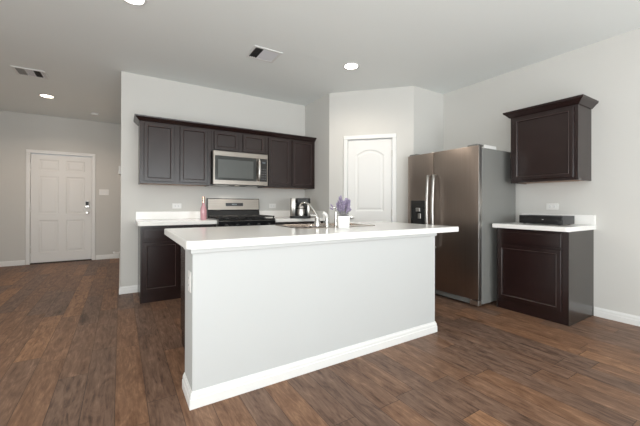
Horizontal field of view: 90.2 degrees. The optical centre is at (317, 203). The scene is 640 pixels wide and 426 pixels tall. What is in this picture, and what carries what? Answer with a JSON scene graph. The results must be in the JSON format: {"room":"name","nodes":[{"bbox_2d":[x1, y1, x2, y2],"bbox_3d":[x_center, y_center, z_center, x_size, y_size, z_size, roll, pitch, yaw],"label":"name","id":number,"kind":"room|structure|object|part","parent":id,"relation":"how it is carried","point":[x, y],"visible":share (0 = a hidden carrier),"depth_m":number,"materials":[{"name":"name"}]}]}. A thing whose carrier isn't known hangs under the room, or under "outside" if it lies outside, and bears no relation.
{"room":"kitchen","nodes":[
{"label":"kitchen","id":0,"kind":"room"},
{"bbox_2d":[0,110,120,261],"bbox_3d":[-5.018,-0.267,6.029,2.420,2.748,0.120,0,0,-32],"label":"wall","id":1,"kind":"structure","parent":0,"point":[19,132],"depth_m":5.97,"materials":[{"name":"grey paint"}]},
{"bbox_2d":[0,260,24,266],"bbox_3d":[-5.660,1.059,5.550,0.832,0.090,0.015,0,0,-32],"label":"baseboard","id":2,"kind":"structure","parent":1,"relation":"attached to","point":[18,262],"depth_m":5.68,"materials":[{"name":"white paint"}]},
{"bbox_2d":[25,149,95,264],"bbox_3d":[-4.868,0.059,6.073,1.036,2.096,0.142,0,0,-32],"label":"door","id":3,"kind":"structure","parent":1,"relation":"in","point":[60,186],"depth_m":6.05,"materials":[{"name":"white paint"}]},
{"bbox_2d":[99,189,108,194],"bbox_3d":[-4.296,-0.235,6.400,0.162,0.115,0.008,0,0,-32],"label":"light switch","id":4,"kind":"object","parent":1,"relation":"attached to","point":[101,191],"visible":1,"depth_m":6.40,"materials":[{"name":"white plastic"}]},
{"bbox_2d":[96,254,118,259],"bbox_3d":[-4.241,1.065,6.431,0.393,0.090,0.015,0,0,-32],"label":"baseboard","id":5,"kind":"structure","parent":1,"relation":"attached to","point":[108,256],"depth_m":6.42,"materials":[{"name":"white paint"}]},
{"bbox_2d":[120,222,120,255],"bbox_3d":[-3.225,-0.263,5.322,0.116,2.748,2.970,0,0,-32],"label":"wall","id":6,"kind":"structure","parent":0,"point":[120,222],"depth_m":4.99,"materials":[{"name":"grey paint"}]},
{"bbox_2d":[119,256,137,294],"bbox_3d":[-3.171,1.066,5.276,0.199,0.090,3.104,0,0,-32],"label":"baseboard","id":7,"kind":"structure","parent":6,"relation":"attached to","point":[134,288],"depth_m":3.97,"materials":[{"name":"white paint"}]},
{"bbox_2d":[120,71,304,286],"bbox_3d":[-1.355,-0.259,4.664,2.601,2.748,0.120,0,0,-32],"label":"wall","id":8,"kind":"structure","parent":0,"point":[140,94],"depth_m":4.29,"materials":[{"name":"grey paint"}]},
{"bbox_2d":[135,211,199,219],"bbox_3d":[-1.929,0.151,4.225,0.850,0.100,0.019,0,0,-32],"label":"backsplash","id":9,"kind":"structure","parent":8,"relation":"attached to","point":[181,214],"depth_m":4.19,"materials":[{"name":"white stone"}]},
{"bbox_2d":[138,121,210,186],"bbox_3d":[-1.830,-0.616,4.096,0.822,0.743,0.342,0,0,-32],"label":"upper cabinet","id":10,"kind":"object","parent":8,"relation":"attached to","point":[168,154],"visible":1,"depth_m":3.96,"materials":[{"name":"brown wood"}]},
{"bbox_3d":[-1.918,-0.620,3.857,0.330,0.696,0.020,0,0,-32],"label":"door","id":11,"kind":"part","parent":10,"relation":"part of","materials":[{"name":"brown wood"}]},
{"bbox_3d":[-1.842,-0.253,4.114,0.788,0.006,0.298,0,0,-32],"label":"panel","id":12,"kind":"part","parent":10,"relation":"part of","materials":[{"name":"brown wood"}]},
{"bbox_3d":[-1.581,-0.619,4.066,0.332,0.696,0.020,0,0,-32],"label":"door","id":13,"kind":"part","parent":10,"relation":"part of","materials":[{"name":"brown wood"}]},
{"bbox_2d":[172,203,180,208],"bbox_3d":[-1.885,0.028,4.259,0.115,0.070,0.008,0,0,-32],"label":"wall outlet","id":14,"kind":"object","parent":8,"relation":"attached to","point":[174,205],"visible":1,"depth_m":4.25,"materials":[{"name":"white plastic"}]},
{"bbox_2d":[133,114,316,141],"bbox_3d":[-1.168,-1.008,4.488,2.467,0.058,0.374,0,0,-32],"label":"crown molding","id":15,"kind":"structure","parent":8,"relation":"attached to","point":[137,117],"depth_m":4.19,"materials":[{"name":"brown wood"}]},
{"bbox_2d":[211,129,265,154],"bbox_3d":[-1.155,-0.840,4.515,0.760,0.288,0.342,0,0,-32],"label":"upper cabinet","id":16,"kind":"object","parent":8,"relation":"attached to","point":[220,140],"visible":0.89,"depth_m":4.35,"materials":[{"name":"brown wood"}]},
{"bbox_3d":[-1.230,-0.843,4.283,0.322,0.245,0.020,0,0,-32],"label":"door","id":17,"kind":"part","parent":16,"relation":"part of","materials":[{"name":"brown wood"}]},
{"bbox_2d":[211,150,267,186],"bbox_3d":[-1.122,-0.468,4.459,0.756,0.451,0.472,0,0,-32],"label":"microwave oven","id":18,"kind":"object","parent":16,"relation":"attached to","point":[238,169],"visible":0.95,"depth_m":4.29,"materials":[{"name":"silver metal"}]},
{"bbox_3d":[-1.093,-0.472,4.277,0.566,0.316,0.004,0,0,-32],"label":"door glass","id":19,"kind":"part","parent":18,"relation":"part of","materials":[{"name":"black glass"}]},
{"bbox_3d":[-0.814,-0.472,4.413,0.040,0.312,0.068,0,0,-32],"label":"handle","id":20,"kind":"part","parent":18,"relation":"part of","materials":[{"name":"silver metal"}]},
{"bbox_3d":[-0.766,-0.470,4.479,0.102,0.316,0.004,0,0,-32],"label":"control panel","id":21,"kind":"part","parent":18,"relation":"part of","materials":[{"name":"black"}]},
{"bbox_3d":[-0.902,-0.841,4.487,0.315,0.245,0.020,0,0,-32],"label":"door","id":22,"kind":"part","parent":16,"relation":"part of","materials":[{"name":"brown wood"}]},
{"bbox_2d":[259,211,289,216],"bbox_3d":[-0.575,0.157,5.064,0.806,0.100,0.019,0,0,-32],"label":"backsplash","id":23,"kind":"structure","parent":8,"relation":"attached to","point":[274,213],"depth_m":5.01,"materials":[{"name":"white stone"}]},
{"bbox_2d":[257,136,314,189],"bbox_3d":[-0.480,-0.610,4.933,0.826,0.743,0.342,0,0,-32],"label":"upper cabinet","id":24,"kind":"object","parent":8,"relation":"attached to","point":[291,162],"visible":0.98,"depth_m":4.80,"materials":[{"name":"brown wood"}]},
{"bbox_3d":[-0.569,-0.614,4.693,0.342,0.696,0.020,0,0,-32],"label":"door","id":25,"kind":"part","parent":24,"relation":"part of","materials":[{"name":"brown wood"}]},
{"bbox_3d":[-0.234,-0.613,4.901,0.360,0.696,0.020,0,0,-32],"label":"door","id":26,"kind":"part","parent":24,"relation":"part of","materials":[{"name":"brown wood"}]},
{"bbox_2d":[305,94,328,222],"bbox_3d":[-0.028,-0.254,5.059,0.072,2.748,0.847,0,0,-32],"label":"wall","id":27,"kind":"structure","parent":0,"point":[316,112],"depth_m":4.89,"materials":[{"name":"grey paint"}]},
{"bbox_2d":[311,211,324,217],"bbox_3d":[-0.066,0.159,5.029,0.020,0.100,0.617,0,0,-32],"label":"backsplash","id":28,"kind":"structure","parent":27,"relation":"attached to","point":[319,213],"depth_m":4.87,"materials":[{"name":"white stone"}]},
{"bbox_2d":[0,258,639,425],"bbox_3d":[-0.256,1.161,0.846,7.905,0.100,13.948,0,0,-32],"label":"floor","id":29,"kind":"structure","parent":0,"point":[75,350],"depth_m":2.10,"materials":[{"name":"brown wood"}]},
{"bbox_2d":[138,224,215,303],"bbox_3d":[-1.766,0.679,3.985,0.822,0.866,0.598,0,0,-32],"label":"base cabinet","id":30,"kind":"object","parent":29,"relation":"on","point":[159,256],"visible":0.56,"depth_m":3.63,"materials":[{"name":"brown wood"}]},
{"bbox_3d":[-2.120,0.678,3.779,0.003,0.866,0.575,0,0,-32],"label":"panel","id":31,"kind":"part","parent":30,"relation":"part of","materials":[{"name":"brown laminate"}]},
{"bbox_3d":[-1.785,0.344,3.636,0.370,0.135,0.020,0,0,-32],"label":"drawer","id":32,"kind":"part","parent":30,"relation":"part of","materials":[{"name":"brown wood"}]},
{"bbox_3d":[-1.786,0.709,3.636,0.370,0.555,0.020,0,0,-32],"label":"door","id":33,"kind":"part","parent":30,"relation":"part of","materials":[{"name":"brown wood"}]},
{"bbox_2d":[135,211,216,225],"bbox_3d":[-1.768,0.174,3.964,0.852,0.144,0.632,0,0,-32],"label":"countertop","id":34,"kind":"structure","parent":30,"relation":"on","point":[181,217],"depth_m":4.03,"materials":[{"name":"white stone"}]},
{"bbox_2d":[200,197,206,219],"bbox_3d":[-1.459,0.054,4.061,0.076,0.296,0.076,0,0,-32],"label":"bottle","id":35,"kind":"object","parent":34,"relation":"on","point":[203,212],"visible":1,"depth_m":4.04,"materials":[{"name":"pink glass"}]},
{"bbox_2d":[206,198,274,226],"bbox_3d":[-1.049,0.519,4.335,0.754,1.192,0.701,0,0,-32],"label":"gas range","id":36,"kind":"object","parent":29,"relation":"on","point":[227,212],"visible":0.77,"depth_m":4.43,"materials":[{"name":"silver metal"}]},
{"bbox_3d":[-1.202,0.008,4.585,0.738,0.148,0.016,0,0,-32],"label":"control panel","id":37,"kind":"part","parent":36,"relation":"part of","materials":[{"name":"silver metal"}]},
{"bbox_2d":[208,217,274,220],"bbox_3d":[-1.038,0.200,4.319,0.754,0.020,0.570,0,0,-32],"label":"cooktop","id":38,"kind":"object","parent":36,"relation":"in","point":[212,218],"depth_m":4.14,"materials":[{"name":"black metal"}]},
{"bbox_3d":[-0.897,0.273,4.091,0.754,0.115,0.034,0,0,-32],"label":"knob panel","id":39,"kind":"part","parent":36,"relation":"part of","materials":[{"name":"black metal"}]},
{"bbox_2d":[275,221,322,224],"bbox_3d":[-0.416,0.685,4.821,0.824,0.866,0.598,0,0,-32],"label":"base cabinet","id":40,"kind":"object","parent":29,"relation":"on","point":[303,222],"visible":0.02,"depth_m":4.57,"materials":[{"name":"brown wood"}]},
{"bbox_2d":[259,211,324,221],"bbox_3d":[-0.405,0.180,4.809,0.828,0.144,0.632,0,0,-32],"label":"countertop","id":41,"kind":"structure","parent":40,"relation":"on","point":[280,216],"depth_m":4.86,"materials":[{"name":"white stone"}]},
{"bbox_2d":[290,198,310,218],"bbox_3d":[-0.255,0.062,4.603,0.300,0.290,0.239,0,0,-6],"label":"coffee maker","id":42,"kind":"object","parent":41,"relation":"on","point":[296,211],"visible":0.89,"depth_m":4.52,"materials":[{"name":"black plastic"}]},
{"bbox_3d":[-0.362,0.044,4.574,0.070,0.256,0.104,0,0,-6],"label":"water tank","id":43,"kind":"part","parent":42,"relation":"part of","materials":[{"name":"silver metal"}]},
{"bbox_2d":[181,233,436,409],"bbox_3d":[-0.085,0.682,2.677,2.040,0.866,1.002,0,0,-32],"label":"kitchen island","id":44,"kind":"object","parent":29,"relation":"on","point":[253,317],"visible":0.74,"depth_m":2.08,"materials":[{"name":"grey paint"}]},
{"bbox_3d":[-0.906,1.062,2.268,0.017,0.099,0.670,0,0,-32],"label":"panel","id":45,"kind":"part","parent":44,"relation":"part of","materials":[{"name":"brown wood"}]},
{"bbox_2d":[188,270,190,292],"bbox_3d":[-0.724,0.436,1.793,0.008,0.115,0.070,0,0,-32],"label":"wall outlet","id":46,"kind":"object","parent":44,"relation":"attached to","point":[189,272],"visible":1,"depth_m":1.78,"materials":[{"name":"white plastic"}]},
{"bbox_3d":[0.112,1.070,2.357,2.040,0.090,0.250,0,0,-32],"label":"baseboard","id":47,"kind":"part","parent":44,"relation":"part of","materials":[{"name":"white paint"}]},
{"bbox_2d":[164,221,458,248],"bbox_3d":[0.025,0.227,2.761,2.347,0.044,1.052,0,0,-32],"label":"island countertop","id":48,"kind":"structure","parent":44,"relation":"on","point":[229,236],"depth_m":2.30,"materials":[{"name":"white stone"}]},
{"bbox_2d":[299,202,325,226],"bbox_3d":[-0.053,0.090,2.804,0.168,0.219,0.184,0,0,-32],"label":"faucet","id":49,"kind":"object","parent":48,"relation":"on","point":[317,219],"visible":1,"depth_m":2.75,"materials":[{"name":"silver metal"}]},
{"bbox_3d":[-0.082,0.048,2.795,0.192,0.135,0.024,0,0,27],"label":"spout","id":50,"kind":"part","parent":49,"relation":"part of","materials":[{"name":"silver metal"}]},
{"bbox_2d":[276,223,374,228],"bbox_3d":[0.070,0.283,3.035,0.840,0.165,0.515,0,0,-32],"label":"sink","id":51,"kind":"object","parent":48,"relation":"in","point":[298,226],"visible":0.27,"depth_m":3.07,"materials":[{"name":"silver metal"}]},
{"bbox_2d":[322,212,328,226],"bbox_3d":[0.070,0.134,2.807,0.063,0.131,0.044,0,0,-8],"label":"sprayer","id":52,"kind":"object","parent":51,"relation":"on","point":[325,214],"visible":0.96,"depth_m":2.80,"materials":[{"name":"silver metal"}]},
{"bbox_2d":[331,207,337,225],"bbox_3d":[0.146,0.113,2.856,0.076,0.174,0.039,0,0,28],"label":"soap dispenser","id":53,"kind":"object","parent":51,"relation":"on","point":[336,212],"visible":0.88,"depth_m":2.84,"materials":[{"name":"silver metal"}]},
{"bbox_2d":[330,195,351,228],"bbox_3d":[0.191,0.066,2.685,0.180,0.278,0.129,0,0,14],"label":"lavender","id":54,"kind":"object","parent":48,"relation":"on","point":[343,207],"visible":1,"depth_m":2.64,"materials":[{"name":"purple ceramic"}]},
{"bbox_2d":[408,144,514,305],"bbox_3d":[1.744,0.237,4.010,0.858,1.772,0.991,0,0,-32],"label":"refrigerator","id":55,"kind":"object","parent":29,"relation":"on","point":[470,188],"visible":0.81,"depth_m":3.62,"materials":[{"name":"grey metal"}]},
{"bbox_3d":[1.325,0.204,4.093,0.068,1.667,0.408,0,0,-32],"label":"freezer door","id":56,"kind":"part","parent":55,"relation":"part of","materials":[{"name":"silver metal"}]},
{"bbox_3d":[1.349,0.089,3.913,0.083,0.896,0.036,0,0,-32],"label":"door handle","id":57,"kind":"part","parent":55,"relation":"part of","materials":[{"name":"silver metal"}]},
{"bbox_3d":[1.394,0.089,3.842,0.083,0.896,0.036,0,0,-32],"label":"door handle","id":58,"kind":"part","parent":55,"relation":"part of","materials":[{"name":"silver metal"}]},
{"bbox_3d":[1.588,0.204,3.669,0.068,1.667,0.574,0,0,-32],"label":"fridge door","id":59,"kind":"part","parent":55,"relation":"part of","materials":[{"name":"silver metal"}]},
{"bbox_3d":[1.742,0.203,3.434,0.053,1.658,0.014,0,0,-32],"label":"door edge trim","id":60,"kind":"part","parent":55,"relation":"part of","materials":[{"name":"silver metal"}]},
{"bbox_2d":[482,145,496,149],"bbox_3d":[1.949,-0.638,3.673,0.238,0.052,0.090,0,0,-32],"label":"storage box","id":61,"kind":"object","parent":55,"relation":"on","point":[484,146],"visible":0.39,"depth_m":3.62,"materials":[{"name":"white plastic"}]},
{"bbox_2d":[497,228,593,325],"bbox_3d":[2.356,0.691,3.341,0.596,0.866,0.659,0,0,-32],"label":"base cabinet","id":62,"kind":"object","parent":29,"relation":"on","point":[546,275],"visible":0.94,"depth_m":3.11,"materials":[{"name":"brown wood"}]},
{"bbox_3d":[2.106,0.343,3.206,0.020,0.130,0.580,0,0,-32],"label":"drawer","id":63,"kind":"part","parent":62,"relation":"part of","materials":[{"name":"brown wood"}]},
{"bbox_3d":[2.106,0.718,3.205,0.020,0.570,0.580,0,0,-32],"label":"door","id":64,"kind":"part","parent":62,"relation":"part of","materials":[{"name":"brown wood"}]},
{"bbox_2d":[492,213,595,231],"bbox_3d":[2.345,0.185,3.333,0.629,0.144,0.695,0,0,-32],"label":"countertop","id":65,"kind":"structure","parent":62,"relation":"on","point":[582,222],"depth_m":3.21,"materials":[{"name":"white stone"}]},
{"bbox_2d":[519,215,574,224],"bbox_3d":[2.393,0.166,3.346,0.275,0.092,0.400,0,0,-32],"label":"cable box","id":66,"kind":"object","parent":65,"relation":"on","point":[537,219],"visible":0.98,"depth_m":3.24,"materials":[{"name":"black plastic"}]},
{"bbox_3d":[2.279,0.162,3.275,0.003,0.078,0.394,0,0,-32],"label":"panel","id":67,"kind":"part","parent":66,"relation":"part of","materials":[{"name":"black"}]},
{"bbox_3d":[2.539,0.691,3.068,0.573,0.866,0.003,0,0,-32],"label":"panel","id":68,"kind":"part","parent":62,"relation":"part of","materials":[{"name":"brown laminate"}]},
{"bbox_2d":[0,0,639,123],"bbox_3d":[-0.247,-1.687,0.852,7.905,0.100,13.948,0,0,-32],"label":"ceiling","id":69,"kind":"structure","parent":0,"point":[83,47],"depth_m":3.20,"materials":[{"name":"white paint"}]},
{"bbox_2d":[10,65,48,79],"bbox_3d":[-3.588,-1.636,3.982,0.315,0.008,0.290,0,0,-32],"label":"ceiling vent","id":70,"kind":"object","parent":69,"relation":"in","point":[18,70],"visible":1,"depth_m":3.97,"materials":[{"name":"white metal"}]},
{"bbox_2d":[38,94,54,97],"bbox_3d":[-4.120,-1.636,4.847,0.198,0.007,0.198,0,0,-32],"label":"recessed light","id":71,"kind":"object","parent":69,"relation":"in","point":[41,95],"visible":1,"depth_m":4.83,"materials":[{"name":"white"}]},
{"bbox_2d":[123,0,146,5],"bbox_3d":[-1.471,-1.633,2.536,0.198,0.007,0.198,0,0,-32],"label":"recessed light","id":72,"kind":"object","parent":69,"relation":"in","point":[132,2],"visible":1,"depth_m":2.58,"materials":[{"name":"white"}]},
{"bbox_2d":[245,45,282,62],"bbox_3d":[-0.590,-1.628,3.479,0.320,0.008,0.285,0,0,-32],"label":"ceiling vent","id":73,"kind":"object","parent":69,"relation":"in","point":[257,52],"visible":1,"depth_m":3.47,"materials":[{"name":"white metal"}]},
{"bbox_2d":[343,62,359,69],"bbox_3d":[0.393,-1.625,3.767,0.198,0.007,0.198,0,0,-32],"label":"recessed light","id":74,"kind":"object","parent":69,"relation":"in","point":[352,65],"visible":1,"depth_m":3.77,"materials":[{"name":"white"}]},
{"bbox_2d":[337,216,349,228],"bbox_3d":[0.215,0.152,2.680,0.101,0.105,0.101,0,0,0],"label":"pot","id":75,"kind":"object","parent":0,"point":[343,221],"depth_m":2.63,"materials":[{"name":"white ceramic"}]},
{"bbox_2d":[329,86,413,222],"bbox_3d":[0.752,-0.253,4.582,1.188,2.748,0.100,0,0,14],"label":"wall","id":76,"kind":"structure","parent":0,"point":[385,110],"depth_m":4.52,"materials":[{"name":"grey paint"}]},
{"bbox_2d":[343,133,396,221],"bbox_3d":[0.736,0.069,4.551,0.743,2.104,0.147,0,0,14],"label":"door","id":77,"kind":"structure","parent":76,"relation":"in","point":[369,160],"depth_m":4.55,"materials":[{"name":"white paint"}]},
{"bbox_2d":[414,86,443,153],"bbox_3d":[1.554,-0.250,4.605,0.637,2.748,0.120,0,0,-32],"label":"wall","id":78,"kind":"structure","parent":0,"point":[428,105],"depth_m":4.54,"materials":[{"name":"grey paint"}]},
{"bbox_2d":[443,28,639,315],"bbox_3d":[4.256,-0.249,0.965,0.120,2.748,9.155,0,0,-32],"label":"wall","id":79,"kind":"structure","parent":0,"point":[607,71],"depth_m":3.20,"materials":[{"name":"grey paint"}]},
{"bbox_2d":[503,94,598,183],"bbox_3d":[2.451,-0.631,3.402,0.380,0.796,0.741,0,0,-32],"label":"upper cabinet","id":80,"kind":"object","parent":79,"relation":"attached to","point":[551,141],"visible":1,"depth_m":3.25,"materials":[{"name":"brown wood"}]},
{"bbox_3d":[2.331,-0.603,3.326,0.020,0.683,0.557,0,0,-32],"label":"door","id":81,"kind":"part","parent":80,"relation":"part of","materials":[{"name":"brown wood"}]},
{"bbox_3d":[2.452,-0.995,3.403,0.380,0.068,0.741,0,0,-32],"label":"crown molding","id":82,"kind":"part","parent":80,"relation":"part of","materials":[{"name":"brown wood"}]},
{"bbox_3d":[2.483,-0.242,3.422,0.302,0.006,0.590,0,0,-32],"label":"panel","id":83,"kind":"part","parent":80,"relation":"part of","materials":[{"name":"brown wood"}]},
{"bbox_2d":[546,203,557,209],"bbox_3d":[2.591,0.030,3.526,0.008,0.070,0.115,0,0,-32],"label":"wall outlet","id":84,"kind":"object","parent":79,"relation":"attached to","point":[549,206],"visible":1,"depth_m":3.53,"materials":[{"name":"white plastic"}]},
{"bbox_2d":[521,213,595,224],"bbox_3d":[2.604,0.164,3.494,0.019,0.100,0.692,0,0,-32],"label":"backsplash","id":85,"kind":"structure","parent":79,"relation":"attached to","point":[579,219],"depth_m":3.28,"materials":[{"name":"white stone"}]},
{"bbox_2d":[594,307,639,326],"bbox_3d":[4.690,1.079,0.127,0.015,0.090,7.254,0,0,-32],"label":"baseboard","id":86,"kind":"structure","parent":79,"relation":"attached to","point":[599,312],"depth_m":3.05,"materials":[{"name":"white paint"}]}
]}

